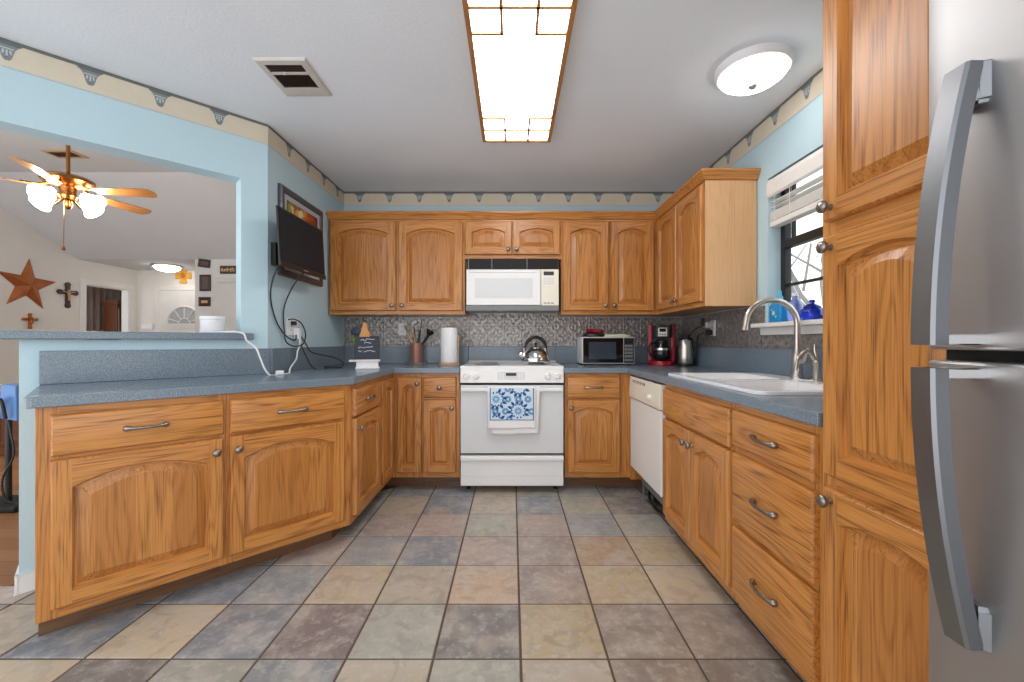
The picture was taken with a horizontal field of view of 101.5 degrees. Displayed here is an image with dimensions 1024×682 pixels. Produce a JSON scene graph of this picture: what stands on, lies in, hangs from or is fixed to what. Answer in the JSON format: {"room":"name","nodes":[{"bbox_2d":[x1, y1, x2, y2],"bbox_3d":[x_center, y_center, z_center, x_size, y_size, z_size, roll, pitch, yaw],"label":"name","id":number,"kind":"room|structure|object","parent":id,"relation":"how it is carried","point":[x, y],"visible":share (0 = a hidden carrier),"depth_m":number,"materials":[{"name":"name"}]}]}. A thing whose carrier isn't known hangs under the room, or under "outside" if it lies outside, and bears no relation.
{"room":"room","nodes":[
{"label":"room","id":0,"kind":"room"},
{"bbox_2d":[0,205,136,392],"bbox_3d":[-6.860,-0.480,4.350,0.120,3.200,6.700,0,0,0],"label":"wall","id":1,"kind":"structure","parent":0,"point":[19,241],"depth_m":6.00,"materials":[{"name":"white paint"}]},
{"bbox_2d":[0,258,54,308],"bbox_3d":[-6.763,-0.814,5.868,0.065,0.711,0.730,0,0,0],"label":"star","id":2,"kind":"object","parent":1,"relation":"attached to","point":[26,284],"visible":1,"depth_m":5.83,"materials":[{"name":"orange metal"}]},
{"bbox_2d":[21,313,38,328],"bbox_3d":[-6.773,-0.280,5.886,0.053,0.226,0.196,0,0,0],"label":"wall cross","id":3,"kind":"object","parent":1,"relation":"attached to","point":[30,318],"visible":1,"depth_m":5.87,"materials":[{"name":"brown wood"}]},
{"bbox_2d":[56,282,78,307],"bbox_3d":[-6.773,-0.700,6.387,0.053,0.397,0.302,0,0,0],"label":"wall cross","id":4,"kind":"object","parent":1,"relation":"attached to","point":[67,291],"visible":1,"depth_m":6.37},
{"bbox_2d":[80,278,133,331],"bbox_3d":[-6.851,0.062,7.040,0.138,2.123,0.930,0,0,0],"label":"trim","id":5,"kind":"structure","parent":1,"relation":"attached to","point":[127,295],"depth_m":7.26,"materials":[{"name":"white paint"}]},
{"bbox_2d":[86,286,121,330],"bbox_3d":[-7.423,0.044,7.600,0.118,2.111,1.200,0,0,0],"label":"curtain","id":6,"kind":"object","parent":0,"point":[94,306],"visible":0.02,"depth_m":7.45,"materials":[{"name":"brown fabric"}]},
{"bbox_2d":[0,130,235,269],"bbox_3d":[-4.175,-1.710,4.310,5.250,0.860,6.620,0,0,0],"label":"ceiling","id":7,"kind":"structure","parent":0,"point":[192,217],"depth_m":5.67,"materials":[{"name":"paint"}]},
{"bbox_2d":[39,150,89,158],"bbox_3d":[-4.920,-2.054,4.600,0.340,0.012,0.200,0,0,0],"label":"ceiling vent","id":8,"kind":"object","parent":7,"relation":"in","point":[61,154],"visible":0.94,"depth_m":4.61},
{"bbox_2d":[0,145,156,249],"bbox_3d":[-3.737,-1.412,3.576,1.263,1.296,1.270,0,0,0],"label":"ceiling fan","id":9,"kind":"object","parent":7,"relation":"hanging from","point":[43,198],"visible":0.98,"depth_m":3.53,"materials":[{"name":"wood"}]},
{"bbox_2d":[151,263,182,272],"bbox_3d":[-5.840,-1.218,7.080,0.420,0.125,0.420,0,0,0],"label":"hall light","id":10,"kind":"object","parent":7,"relation":"attached to","point":[164,267],"visible":1,"depth_m":6.97,"materials":[{"name":"white glass"}]},
{"bbox_2d":[0,66,267,574],"bbox_3d":[-2.770,-0.480,1.355,3.500,3.200,0.120,0,0,-45],"label":"wall","id":11,"kind":"structure","parent":0,"point":[30,105],"depth_m":2.13,"materials":[{"name":"blue paint"}]},
{"bbox_2d":[14,565,34,595],"bbox_3d":[-2.203,1.077,1.918,0.095,0.085,0.147,0,0,-44],"label":"baseboard","id":12,"kind":"structure","parent":11,"relation":"attached to","point":[25,582],"depth_m":1.86,"materials":[{"name":"white paint"}]},
{"bbox_2d":[0,330,253,339],"bbox_3d":[-1.992,-0.026,2.172,0.265,0.039,1.075,0,0,45],"label":"bar ledge","id":13,"kind":"object","parent":11,"relation":"attached to","point":[4,334],"visible":0.98,"depth_m":2.04,"materials":[{"name":"blue laminate"}]},
{"bbox_2d":[199,316,225,332],"bbox_3d":[-1.730,-0.095,2.416,0.124,0.097,0.123,0,0,0],"label":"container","id":14,"kind":"object","parent":13,"relation":"on","point":[208,324],"visible":0.97,"depth_m":2.37,"materials":[{"name":"plastic"}]},
{"bbox_2d":[219,331,275,374],"bbox_3d":[-1.512,0.074,2.392,0.301,0.264,0.045,0,0,-16],"label":"charging cable","id":15,"kind":"object","parent":13,"relation":"hanging from","point":[246,340],"visible":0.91,"depth_m":2.39,"materials":[{"name":"white plastic"}]},
{"bbox_2d":[0,37,267,144],"bbox_3d":[-2.691,-1.258,1.347,0.003,0.124,3.400,0,0,45],"label":"wallpaper border","id":16,"kind":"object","parent":11,"relation":"attached to","point":[16,56],"depth_m":2.09,"materials":[{"name":"paper"}]},
{"bbox_2d":[39,348,269,384],"bbox_3d":[-1.807,0.121,2.216,0.020,0.153,0.930,0,0,45],"label":"backsplash","id":17,"kind":"structure","parent":11,"relation":"attached to","point":[81,366],"depth_m":2.14,"materials":[{"name":"blue laminate"}]},
{"bbox_2d":[137,270,194,331],"bbox_3d":[-5.850,-0.080,7.640,1.900,2.400,0.120,0,0,0],"label":"wall","id":18,"kind":"structure","parent":0,"point":[147,280],"depth_m":7.58,"materials":[{"name":"white paint"}]},
{"bbox_2d":[141,324,152,329],"bbox_3d":[-6.600,-0.255,7.561,0.200,0.100,0.037,0,0,0],"label":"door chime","id":19,"kind":"object","parent":18,"relation":"attached to","point":[143,326],"visible":1,"depth_m":7.54,"materials":[{"name":"white plastic"}]},
{"bbox_2d":[155,286,194,331],"bbox_3d":[-5.910,0.058,7.564,1.080,2.124,0.028,0,0,0],"label":"trim","id":20,"kind":"structure","parent":18,"relation":"attached to","point":[158,289],"depth_m":7.55,"materials":[{"name":"white paint"}]},
{"bbox_2d":[160,291,194,332],"bbox_3d":[-5.910,0.100,7.549,0.900,2.020,0.058,0,0,0],"label":"door","id":21,"kind":"structure","parent":18,"relation":"in","point":[177,308],"depth_m":7.55,"materials":[{"name":"white paint"}]},
{"bbox_2d":[175,270,190,283],"bbox_3d":[-5.950,-1.180,7.551,0.280,0.280,0.053,0,0,0],"label":"cross","id":22,"kind":"object","parent":18,"relation":"attached to","point":[183,275],"visible":0.84,"depth_m":7.56,"materials":[{"name":"gold wood"}]},
{"bbox_2d":[195,259,235,332],"bbox_3d":[-3.288,-0.080,7.065,3.357,2.400,1.030,0,0,0],"label":"wall","id":23,"kind":"structure","parent":0,"point":[214,270],"depth_m":6.55,"materials":[{"name":"grey paint"}]},
{"bbox_2d":[198,297,210,305],"bbox_3d":[-4.810,-0.615,6.537,0.180,0.145,0.024,0,0,0],"label":"wall picture","id":24,"kind":"object","parent":23,"relation":"attached to","point":[202,301],"visible":1,"depth_m":6.53},
{"bbox_2d":[198,259,210,267],"bbox_3d":[-4.815,-1.215,6.537,0.201,0.150,0.024,0,0,0],"label":"wall picture","id":25,"kind":"object","parent":23,"relation":"attached to","point":[205,263],"visible":1,"depth_m":6.53},
{"bbox_2d":[199,275,210,290],"bbox_3d":[-4.800,-0.910,6.537,0.172,0.255,0.024,0,0,0],"label":"wall picture","id":26,"kind":"object","parent":23,"relation":"attached to","point":[204,280],"visible":1,"depth_m":6.54},
{"bbox_2d":[212,277,235,315],"bbox_3d":[-4.220,0.063,6.537,0.930,2.114,0.024,0,0,0],"label":"trim","id":27,"kind":"structure","parent":23,"relation":"attached to","point":[215,280],"depth_m":6.53,"materials":[{"name":"grey paint"}]},
{"bbox_2d":[217,283,235,330],"bbox_3d":[-4.220,0.100,6.532,0.760,2.020,0.034,0,0,0],"label":"door","id":28,"kind":"structure","parent":23,"relation":"in","point":[226,292],"depth_m":6.52,"materials":[{"name":"grey paint"}]},
{"bbox_2d":[220,266,235,273],"bbox_3d":[-4.440,-1.115,6.532,0.250,0.124,0.034,0,0,0],"label":"wall plaque","id":29,"kind":"object","parent":23,"relation":"attached to","point":[223,269],"visible":0.91,"depth_m":6.53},
{"bbox_2d":[268,145,343,347],"bbox_3d":[-1.550,-0.480,3.125,0.120,3.200,1.150,0,0,0],"label":"wall","id":30,"kind":"structure","parent":0,"point":[307,303],"depth_m":2.92,"materials":[{"name":"blue paint"}]},
{"bbox_2d":[271,242,278,265],"bbox_3d":[-1.446,-0.540,2.655,0.038,0.140,0.172,0,0,25],"label":"bracket","id":31,"kind":"object","parent":30,"relation":"attached to","point":[274,246],"visible":0.59,"depth_m":2.58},
{"bbox_2d":[286,318,297,334],"bbox_3d":[-1.485,-0.095,2.830,0.008,0.114,0.144,0,0,0],"label":"wall outlet","id":32,"kind":"object","parent":30,"relation":"attached to","point":[289,328],"visible":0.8,"depth_m":2.80,"materials":[{"name":"white plastic"}]},
{"bbox_2d":[294,328,300,338],"bbox_3d":[-1.463,-0.050,2.853,0.034,0.072,0.036,0,0,0],"label":"plug","id":33,"kind":"object","parent":32,"relation":"attached to","point":[297,331],"visible":0.89,"depth_m":2.83,"materials":[{"name":"white plastic"}]},
{"bbox_2d":[278,183,322,286],"bbox_3d":[-1.476,-0.712,2.951,0.026,0.584,0.592,0,0,0],"label":"framed picture","id":34,"kind":"object","parent":30,"relation":"attached to","point":[288,200],"visible":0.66,"depth_m":2.89,"materials":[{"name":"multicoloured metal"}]},
{"bbox_2d":[286,199,316,226],"bbox_3d":[-1.476,-0.712,2.951,0.003,0.430,0.430,0,0,0],"label":"print","id":35,"kind":"object","parent":34,"relation":"attached to","point":[293,207],"depth_m":2.93},
{"bbox_2d":[276,205,325,279],"bbox_3d":[-1.367,-0.613,2.703,0.069,0.350,0.572,0,0,0],"label":"television","id":36,"kind":"object","parent":30,"relation":"attached to","point":[300,243],"visible":1,"depth_m":2.64,"materials":[{"name":"black plastic"}]},
{"bbox_2d":[270,264,296,340],"bbox_3d":[-1.450,-0.241,2.687,0.068,0.481,0.293,0,0,0],"label":"power cord","id":37,"kind":"object","parent":36,"relation":"hanging from","point":[278,264],"visible":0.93,"depth_m":2.57,"materials":[{"name":"black plastic"}]},
{"bbox_2d":[283,273,305,346],"bbox_3d":[-1.414,-0.207,2.805,0.134,0.493,0.229,0,0,0],"label":"power cord","id":38,"kind":"object","parent":36,"relation":"hanging from","point":[302,273],"visible":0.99,"depth_m":2.71,"materials":[{"name":"black plastic"}]},
{"bbox_2d":[268,125,343,205],"bbox_3d":[-1.488,-1.258,3.125,0.003,0.124,1.150,0,0,0],"label":"trim","id":39,"kind":"structure","parent":30,"relation":"attached to","point":[276,142],"depth_m":2.97,"materials":[{"name":"paper"}]},
{"bbox_2d":[269,346,344,372],"bbox_3d":[-1.477,0.121,3.115,0.020,0.153,1.123,0,0,0],"label":"backsplash","id":40,"kind":"structure","parent":30,"relation":"attached to","point":[280,358],"depth_m":2.94,"materials":[{"name":"blue laminate"}]},
{"bbox_2d":[0,455,804,681],"bbox_3d":[-3.550,1.150,3.850,10.100,0.060,10.700,0,0,0],"label":"floor","id":41,"kind":"structure","parent":0,"point":[426,583],"depth_m":1.73,"materials":[{"name":"tile"}]},
{"bbox_2d":[0,383,18,511],"bbox_3d":[-3.420,0.705,2.840,0.360,0.829,0.240,0,0,0],"label":"vacuum cleaner","id":42,"kind":"object","parent":41,"relation":"on","point":[9,396],"visible":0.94,"depth_m":2.81,"materials":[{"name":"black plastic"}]},
{"bbox_2d":[0,393,18,454],"bbox_3d":[-4.750,0.843,4.350,1.560,0.555,0.560,0,0,0],"label":"cabinet","id":43,"kind":"object","parent":41,"relation":"on","point":[15,424],"visible":0.02,"depth_m":4.10,"materials":[{"name":"brown wood"}]},
{"bbox_2d":[102,301,121,331],"bbox_3d":[-7.170,0.200,7.560,0.280,1.840,0.230,0,0,0],"label":"tall cabinet","id":44,"kind":"object","parent":41,"relation":"on","point":[112,309],"visible":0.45,"depth_m":7.47,"materials":[{"name":"brown wood"}]},
{"bbox_2d":[35,394,225,636],"bbox_3d":[-1.690,0.680,1.884,0.642,0.880,0.573,0,0,45],"label":"base cabinet","id":45,"kind":"object","parent":41,"relation":"on","point":[130,496],"visible":0.98,"depth_m":1.65,"materials":[{"name":"brown wood"}]},
{"bbox_2d":[24,346,467,408],"bbox_3d":[-1.209,0.142,2.641,1.243,0.194,2.546,0,0,20],"label":"countertop","id":46,"kind":"structure","parent":45,"relation":"on","point":[81,377],"depth_m":2.15,"materials":[{"name":"blue laminate"}]},
{"bbox_2d":[301,336,343,369],"bbox_3d":[-1.338,0.076,2.962,0.069,0.257,0.314,0,0,41],"label":"cable","id":47,"kind":"object","parent":46,"relation":"on","point":[301,336],"visible":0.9,"depth_m":2.90,"materials":[{"name":"black plastic"}]},
{"bbox_2d":[349,359,379,368],"bbox_3d":[-1.056,0.166,2.997,0.210,0.064,0.123,0,0,-18],"label":"stand","id":48,"kind":"object","parent":46,"relation":"on","point":[360,363],"visible":0.99,"depth_m":2.96,"materials":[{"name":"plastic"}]},
{"bbox_2d":[349,359,379,361],"bbox_3d":[-1.058,0.140,3.004,0.210,0.012,0.108,0,0,-18],"label":"shelf","id":49,"kind":"object","parent":48,"relation":"attached to","point":[354,360],"depth_m":2.97,"materials":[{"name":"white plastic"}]},
{"bbox_2d":[351,319,379,358],"bbox_3d":[-1.065,-0.013,3.034,0.198,0.290,0.036,0,0,-18],"label":"chalkboard","id":50,"kind":"object","parent":48,"relation":"on","point":[366,346],"visible":1,"depth_m":3.02,"materials":[{"name":"black wood"}]},
{"bbox_2d":[406,362,426,364],"bbox_3d":[-0.815,0.192,3.582,0.176,0.012,0.175,0,0,0],"label":"trivet","id":51,"kind":"object","parent":46,"relation":"on","point":[409,363],"visible":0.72,"depth_m":3.51,"materials":[{"name":"grey plastic"}]},
{"bbox_2d":[410,343,422,362],"bbox_3d":[-0.820,0.102,3.585,0.110,0.168,0.110,0,0,0],"label":"utensil crock","id":52,"kind":"object","parent":51,"relation":"on","point":[416,349],"visible":0.98,"depth_m":3.54,"materials":[{"name":"orange metal"}]},
{"bbox_2d":[438,324,459,365],"bbox_3d":[-0.520,0.027,3.460,0.176,0.342,0.175,0,0,0],"label":"paper towel holder","id":53,"kind":"object","parent":46,"relation":"on","point":[448,325],"visible":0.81,"depth_m":3.43,"materials":[{"name":"brown wood"}]},
{"bbox_2d":[441,328,457,362],"bbox_3d":[-0.520,0.035,3.460,0.139,0.285,0.139,0,0,0],"label":"paper towel roll","id":54,"kind":"object","parent":53,"relation":"on","point":[449,336],"visible":1,"depth_m":3.40,"materials":[{"name":"paper"}]},
{"bbox_2d":[220,385,349,575],"bbox_3d":[-1.284,0.680,2.290,0.575,0.880,0.642,0,0,-45],"label":"base cabinet","id":55,"kind":"object","parent":41,"relation":"on","point":[288,451],"visible":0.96,"depth_m":2.06,"materials":[{"name":"brown wood"}]},
{"bbox_2d":[332,378,380,537],"bbox_3d":[-1.157,0.680,2.554,0.642,0.880,0.492,0,0,0],"label":"base cabinet","id":56,"kind":"object","parent":41,"relation":"on","point":[365,397],"visible":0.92,"depth_m":2.48,"materials":[{"name":"brown wood"}]},
{"bbox_2d":[379,373,425,490],"bbox_3d":[-1.077,0.680,3.247,0.813,0.880,0.893,0,0,0],"label":"base cabinet","id":57,"kind":"object","parent":41,"relation":"on","point":[401,393],"visible":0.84,"depth_m":3.09,"materials":[{"name":"brown wood"}]},
{"bbox_2d":[422,373,460,485],"bbox_3d":[-0.528,0.680,3.374,0.280,0.880,0.642,0,0,0],"label":"base cabinet","id":58,"kind":"object","parent":41,"relation":"on","point":[441,463],"visible":0.95,"depth_m":3.09,"materials":[{"name":"brown wood"}]},
{"bbox_2d":[460,360,563,488],"bbox_3d":[0.000,0.644,3.355,0.764,0.952,0.650,0,0,0],"label":"range","id":59,"kind":"object","parent":41,"relation":"on","point":[487,458],"visible":0.88,"depth_m":3.07,"materials":[{"name":"white metal"}]},
{"bbox_2d":[460,360,563,368],"bbox_3d":[0.000,0.190,3.377,0.764,0.044,0.595,0,0,0],"label":"cooktop","id":60,"kind":"object","parent":59,"relation":"in","point":[472,364],"depth_m":3.14,"materials":[{"name":"white metal"}]},
{"bbox_2d":[488,386,539,434],"bbox_3d":[0.015,0.504,3.037,0.381,0.348,0.055,0,0,0],"label":"dish towel","id":61,"kind":"object","parent":59,"relation":"hanging from","point":[511,409],"visible":1,"depth_m":3.02,"materials":[{"name":"white fabric"}]},
{"bbox_2d":[490,388,533,419],"bbox_3d":[-0.001,0.455,3.015,0.318,0.234,0.010,0,0,0],"label":"print","id":62,"kind":"object","parent":61,"relation":"attached to","point":[505,403],"depth_m":3.01},
{"bbox_2d":[517,336,549,363],"bbox_3d":[0.190,0.069,3.360,0.233,0.224,0.233,0,0,33],"label":"kettle","id":63,"kind":"object","parent":59,"relation":"on","point":[535,354],"visible":1,"depth_m":3.30,"materials":[{"name":"silver metal"}]},
{"bbox_2d":[563,373,641,485],"bbox_3d":[0.942,0.680,3.374,1.100,0.880,0.642,0,0,0],"label":"base cabinet","id":64,"kind":"object","parent":41,"relation":"on","point":[597,406],"visible":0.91,"depth_m":3.09,"materials":[{"name":"brown wood"}]},
{"bbox_2d":[556,346,822,426],"bbox_3d":[0.941,0.142,2.429,1.113,0.194,2.537,0,0,0],"label":"countertop","id":65,"kind":"structure","parent":64,"relation":"on","point":[808,409],"depth_m":2.46,"materials":[{"name":"blue laminate"}]},
{"bbox_2d":[577,337,634,364],"bbox_3d":[0.786,0.082,3.538,0.430,0.232,0.265,0,0,0],"label":"countertop microwave","id":66,"kind":"object","parent":65,"relation":"on","point":[590,350],"visible":0.99,"depth_m":3.41,"materials":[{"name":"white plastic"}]},
{"bbox_2d":[583,333,604,336],"bbox_3d":[0.690,-0.048,3.500,0.190,0.028,0.136,0,0,0],"label":"tray","id":67,"kind":"object","parent":66,"relation":"on","point":[588,334],"visible":0.93,"depth_m":3.44,"materials":[{"name":"plastic"}]},
{"bbox_2d":[604,334,630,336],"bbox_3d":[0.860,-0.047,3.490,0.273,0.026,0.093,0,0,0],"label":"folded cloth","id":68,"kind":"object","parent":66,"relation":"on","point":[606,335],"visible":0.82,"depth_m":3.45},
{"bbox_2d":[647,324,674,365],"bbox_3d":[1.224,0.032,3.430,0.220,0.333,0.222,0,0,14],"label":"coffee maker","id":69,"kind":"object","parent":65,"relation":"on","point":[660,339],"visible":1,"depth_m":3.38,"materials":[{"name":"red plastic"}]},
{"bbox_2d":[677,336,693,366],"bbox_3d":[1.369,0.081,3.304,0.120,0.234,0.170,0,0,20],"label":"electric kettle","id":70,"kind":"object","parent":65,"relation":"on","point":[685,355],"visible":1,"depth_m":3.24,"materials":[{"name":"silver metal"}]},
{"bbox_2d":[668,373,822,394],"bbox_3d":[1.165,0.284,1.975,0.544,0.201,0.914,0,0,0],"label":"sink","id":71,"kind":"object","parent":65,"relation":"in","point":[751,383],"visible":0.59,"depth_m":1.97,"materials":[{"name":"white ceramic"}]},
{"bbox_2d":[794,344,822,381],"bbox_3d":[1.345,0.100,1.911,0.131,0.168,0.069,0,0,0],"label":"soap pump","id":72,"kind":"object","parent":71,"relation":"on","point":[816,363],"visible":0.98,"depth_m":1.89,"materials":[{"name":"silver metal"}]},
{"bbox_2d":[741,297,809,378],"bbox_3d":[1.264,-0.014,1.985,0.302,0.396,0.150,0,0,0],"label":"faucet","id":73,"kind":"object","parent":65,"relation":"on","point":[797,325],"visible":0.98,"depth_m":2.02,"materials":[{"name":"silver metal"}]},
{"bbox_2d":[629,376,677,533],"bbox_3d":[1.131,0.684,2.709,0.608,0.872,0.618,0,0,0],"label":"dishwasher","id":74,"kind":"object","parent":41,"relation":"on","point":[646,395],"visible":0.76,"depth_m":2.65,"materials":[{"name":"white plastic"}]},
{"bbox_2d":[663,384,734,598],"bbox_3d":[1.155,0.680,2.013,0.673,0.880,0.746,0,0,0],"label":"base cabinet","id":75,"kind":"object","parent":41,"relation":"on","point":[698,448],"visible":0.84,"depth_m":1.90,"materials":[{"name":"brown wood"}]},
{"bbox_2d":[732,404,822,681],"bbox_3d":[1.155,0.680,1.401,0.673,0.880,0.480,0,0,0],"label":"base cabinet","id":76,"kind":"object","parent":41,"relation":"on","point":[777,461],"visible":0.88,"depth_m":1.33,"materials":[{"name":"brown wood"}]},
{"bbox_2d":[816,0,945,681],"bbox_3d":[1.147,-0.098,0.942,0.686,2.435,0.430,0,0,0],"label":"pantry cabinet","id":77,"kind":"object","parent":41,"relation":"on","point":[876,52],"visible":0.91,"depth_m":0.98,"materials":[{"name":"brown wood"}]},
{"bbox_2d":[911,0,1023,681],"bbox_3d":[1.042,0.210,0.342,0.856,1.780,0.760,0,0,0],"label":"refrigerator","id":78,"kind":"object","parent":41,"relation":"on","point":[967,301],"visible":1,"depth_m":0.61,"materials":[{"name":"grey metal"}]},
{"bbox_2d":[0,0,822,191],"bbox_3d":[-1.172,-1.370,1.650,5.585,0.100,4.100,0,0,0],"label":"ceiling","id":79,"kind":"structure","parent":0,"point":[641,108],"depth_m":2.08,"materials":[{"name":"white paint"}]},
{"bbox_2d":[252,58,331,95],"bbox_3d":[-1.087,-1.308,2.095,0.246,0.025,0.296,0,0,0],"label":"ceiling vent","id":80,"kind":"object","parent":79,"relation":"in","point":[293,76],"visible":1,"depth_m":2.07,"materials":[{"name":"metal"}]},
{"bbox_2d":[462,0,577,141],"bbox_3d":[0.030,-1.302,2.087,0.438,0.034,1.235,0,0,0],"label":"recessed light","id":81,"kind":"object","parent":79,"relation":"in","point":[518,49],"visible":1,"depth_m":1.93,"materials":[{"name":"white plastic"}]},
{"bbox_2d":[714,42,794,95],"bbox_3d":[1.158,-1.264,2.010,0.336,0.112,0.336,0,0,0],"label":"dome light","id":82,"kind":"object","parent":79,"relation":"attached to","point":[753,69],"visible":1,"depth_m":1.93,"materials":[{"name":"glass"}]},
{"bbox_2d":[344,206,658,316],"bbox_3d":[0.005,-0.480,3.760,3.230,3.200,0.120,0,0,0],"label":"wall","id":83,"kind":"structure","parent":0,"point":[346,208],"depth_m":3.70,"materials":[{"name":"blue paint"}]},
{"bbox_2d":[329,220,468,316],"bbox_3d":[-0.929,-0.603,3.509,1.098,0.778,0.372,0,0,0],"label":"upper cabinet","id":84,"kind":"object","parent":83,"relation":"attached to","point":[378,268],"visible":0.99,"depth_m":3.36,"materials":[{"name":"brown wood"}]},
{"bbox_2d":[398,323,406,335],"bbox_3d":[-0.967,-0.105,3.688,0.074,0.114,0.008,0,0,0],"label":"wall outlet","id":85,"kind":"object","parent":83,"relation":"attached to","point":[401,330],"visible":0.96,"depth_m":3.69,"materials":[{"name":"white plastic"}]},
{"bbox_2d":[345,346,467,362],"bbox_3d":[-0.936,0.121,3.687,1.101,0.153,0.021,0,0,0],"label":"backsplash","id":86,"kind":"structure","parent":83,"relation":"attached to","point":[388,354],"depth_m":3.68,"materials":[{"name":"blue laminate"}]},
{"bbox_2d":[344,192,674,205],"bbox_3d":[0.005,-1.258,3.698,2.990,0.124,0.003,0,0,0],"label":"wallpaper border","id":87,"kind":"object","parent":83,"relation":"attached to","point":[350,198],"depth_m":3.70,"materials":[{"name":"paper"}]},
{"bbox_2d":[468,346,555,359],"bbox_3d":[0.000,0.233,3.688,0.768,0.375,0.023,0,0,0],"label":"panel","id":88,"kind":"object","parent":83,"relation":"attached to","point":[474,352],"visible":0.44,"depth_m":3.68,"materials":[{"name":"blue laminate"}]},
{"bbox_2d":[344,317,680,345],"bbox_3d":[0.005,-0.083,3.697,2.980,0.255,0.005,0,0,0],"label":"backsplash","id":89,"kind":"structure","parent":83,"relation":"attached to","point":[472,331],"depth_m":3.70,"materials":[{"name":"tile"}]},
{"bbox_2d":[469,313,555,316],"bbox_3d":[0.002,-0.270,3.697,0.775,0.120,0.004,0,0,0],"label":"trim","id":90,"kind":"structure","parent":83,"relation":"attached to","point":[470,314],"depth_m":3.70,"materials":[{"name":"metal"}]},
{"bbox_2d":[465,220,560,261],"bbox_3d":[0.009,-0.825,3.509,0.778,0.334,0.372,0,0,0],"label":"upper cabinet","id":91,"kind":"object","parent":83,"relation":"attached to","point":[484,239],"visible":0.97,"depth_m":3.36,"materials":[{"name":"brown wood"}]},
{"bbox_2d":[466,259,558,312],"bbox_3d":[0.003,-0.447,3.490,0.733,0.413,0.400,0,0,0],"label":"microwave","id":92,"kind":"object","parent":91,"relation":"attached to","point":[492,285],"visible":1,"depth_m":3.30,"materials":[{"name":"white plastic"}]},
{"bbox_2d":[556,346,678,362],"bbox_3d":[0.941,0.121,3.687,1.113,0.153,0.021,0,0,0],"label":"backsplash","id":93,"kind":"structure","parent":83,"relation":"attached to","point":[564,354],"depth_m":3.68,"materials":[{"name":"blue laminate"}]},
{"bbox_2d":[557,220,689,316],"bbox_3d":[0.948,-0.603,3.509,1.100,0.778,0.372,0,0,0],"label":"upper cabinet","id":94,"kind":"object","parent":83,"relation":"attached to","point":[608,268],"visible":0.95,"depth_m":3.36,"materials":[{"name":"brown wood"}]},
{"bbox_2d":[681,93,822,348],"bbox_3d":[1.560,-0.100,1.650,0.120,2.440,4.100,0,0,0],"label":"wall","id":95,"kind":"structure","parent":0,"point":[801,136],"depth_m":2.45,"materials":[{"name":"blue paint"}]},
{"bbox_2d":[657,180,756,314],"bbox_3d":[1.309,-0.603,2.995,0.372,0.778,0.889,0,0,0],"label":"upper cabinet","id":96,"kind":"object","parent":95,"relation":"attached to","point":[707,242],"visible":0.98,"depth_m":2.55,"materials":[{"name":"brown wood"}]},
{"bbox_2d":[326,168,760,219],"bbox_3d":[0.005,-1.010,2.946,2.984,0.060,0.867,0,0,0],"label":"crown molding","id":97,"kind":"structure","parent":96,"relation":"attached to","point":[703,174],"depth_m":3.35,"materials":[{"name":"brown wood"}]},
{"bbox_2d":[701,318,712,334],"bbox_3d":[1.446,-0.107,3.102,0.074,0.125,0.048,0,0,0],"label":"plug adapter","id":98,"kind":"object","parent":95,"relation":"attached to","point":[707,324],"visible":1,"depth_m":3.09,"materials":[{"name":"black plastic"}]},
{"bbox_2d":[681,306,764,348],"bbox_3d":[1.497,-0.083,3.085,0.005,0.255,1.220,0,0,0],"label":"backsplash","id":99,"kind":"structure","parent":95,"relation":"attached to","point":[729,334],"depth_m":2.89,"materials":[{"name":"tile"}]},
{"bbox_2d":[692,346,822,378],"bbox_3d":[1.486,0.121,2.418,0.021,0.153,2.516,0,0,0],"label":"backsplash","id":100,"kind":"structure","parent":95,"relation":"attached to","point":[749,360],"depth_m":2.57,"materials":[{"name":"blue laminate"}]},
{"bbox_2d":[709,67,822,167],"bbox_3d":[1.498,-1.258,1.650,0.003,0.124,4.100,0,0,0],"label":"trim","id":101,"kind":"structure","parent":95,"relation":"attached to","point":[811,89],"depth_m":2.38,"materials":[{"name":"paper"}]},
{"bbox_2d":[751,184,822,334],"bbox_3d":[1.520,-0.494,1.960,0.190,0.918,1.080,0,0,0],"label":"window","id":102,"kind":"structure","parent":95,"relation":"in","point":[789,239],"depth_m":2.35,"materials":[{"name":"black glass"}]},
{"bbox_2d":[769,290,786,322],"bbox_3d":[1.515,-0.196,2.365,0.068,0.187,0.110,0,0,0],"label":"soap bottle","id":103,"kind":"object","parent":102,"relation":"on","point":[777,312],"visible":0.75,"depth_m":2.34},
{"bbox_2d":[766,147,822,227],"bbox_3d":[1.520,-0.799,1.968,0.074,0.278,0.952,0,0,0],"label":"window blind","id":104,"kind":"object","parent":102,"relation":"attached to","point":[803,204],"visible":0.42,"depth_m":2.21,"materials":[{"name":"plastic"}]},
{"bbox_2d":[787,293,802,320],"bbox_3d":[1.520,-0.180,2.245,0.072,0.157,0.071,0,0,0],"label":"bottle","id":105,"kind":"object","parent":102,"relation":"on","point":[795,302],"visible":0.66,"depth_m":2.23,"materials":[{"name":"blue glass"}]},
{"bbox_2d":[799,299,822,319],"bbox_3d":[1.515,-0.156,2.110,0.102,0.108,0.102,0,0,23],"label":"jar","id":106,"kind":"object","parent":102,"relation":"on","point":[811,311],"visible":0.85,"depth_m":2.08,"materials":[{"name":"blue glass"}]},
{"bbox_2d":[765,334,822,349],"bbox_3d":[1.497,0.005,1.835,0.005,0.080,1.280,0,0,0],"label":"trim","id":107,"kind":"structure","parent":95,"relation":"attached to","point":[807,340],"depth_m":2.24,"materials":[{"name":"metal"}]},
{"label":"outside","id":108,"kind":"structure","parent":0,"visible":0},
{"bbox_3d":[15.810,1.670,13.000,28.380,0.100,38.000,0,0,0],"label":"ground","id":109,"kind":"structure","parent":108,"visible":0},
{"bbox_2d":[791,243,822,306],"bbox_3d":[6.129,-0.487,9.323,3.070,4.230,1.819,0,0,12],"label":"tree","id":110,"kind":"object","parent":109,"relation":"on","point":[804,299],"visible":0.16,"depth_m":9.00,"materials":[{"name":"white plant"}]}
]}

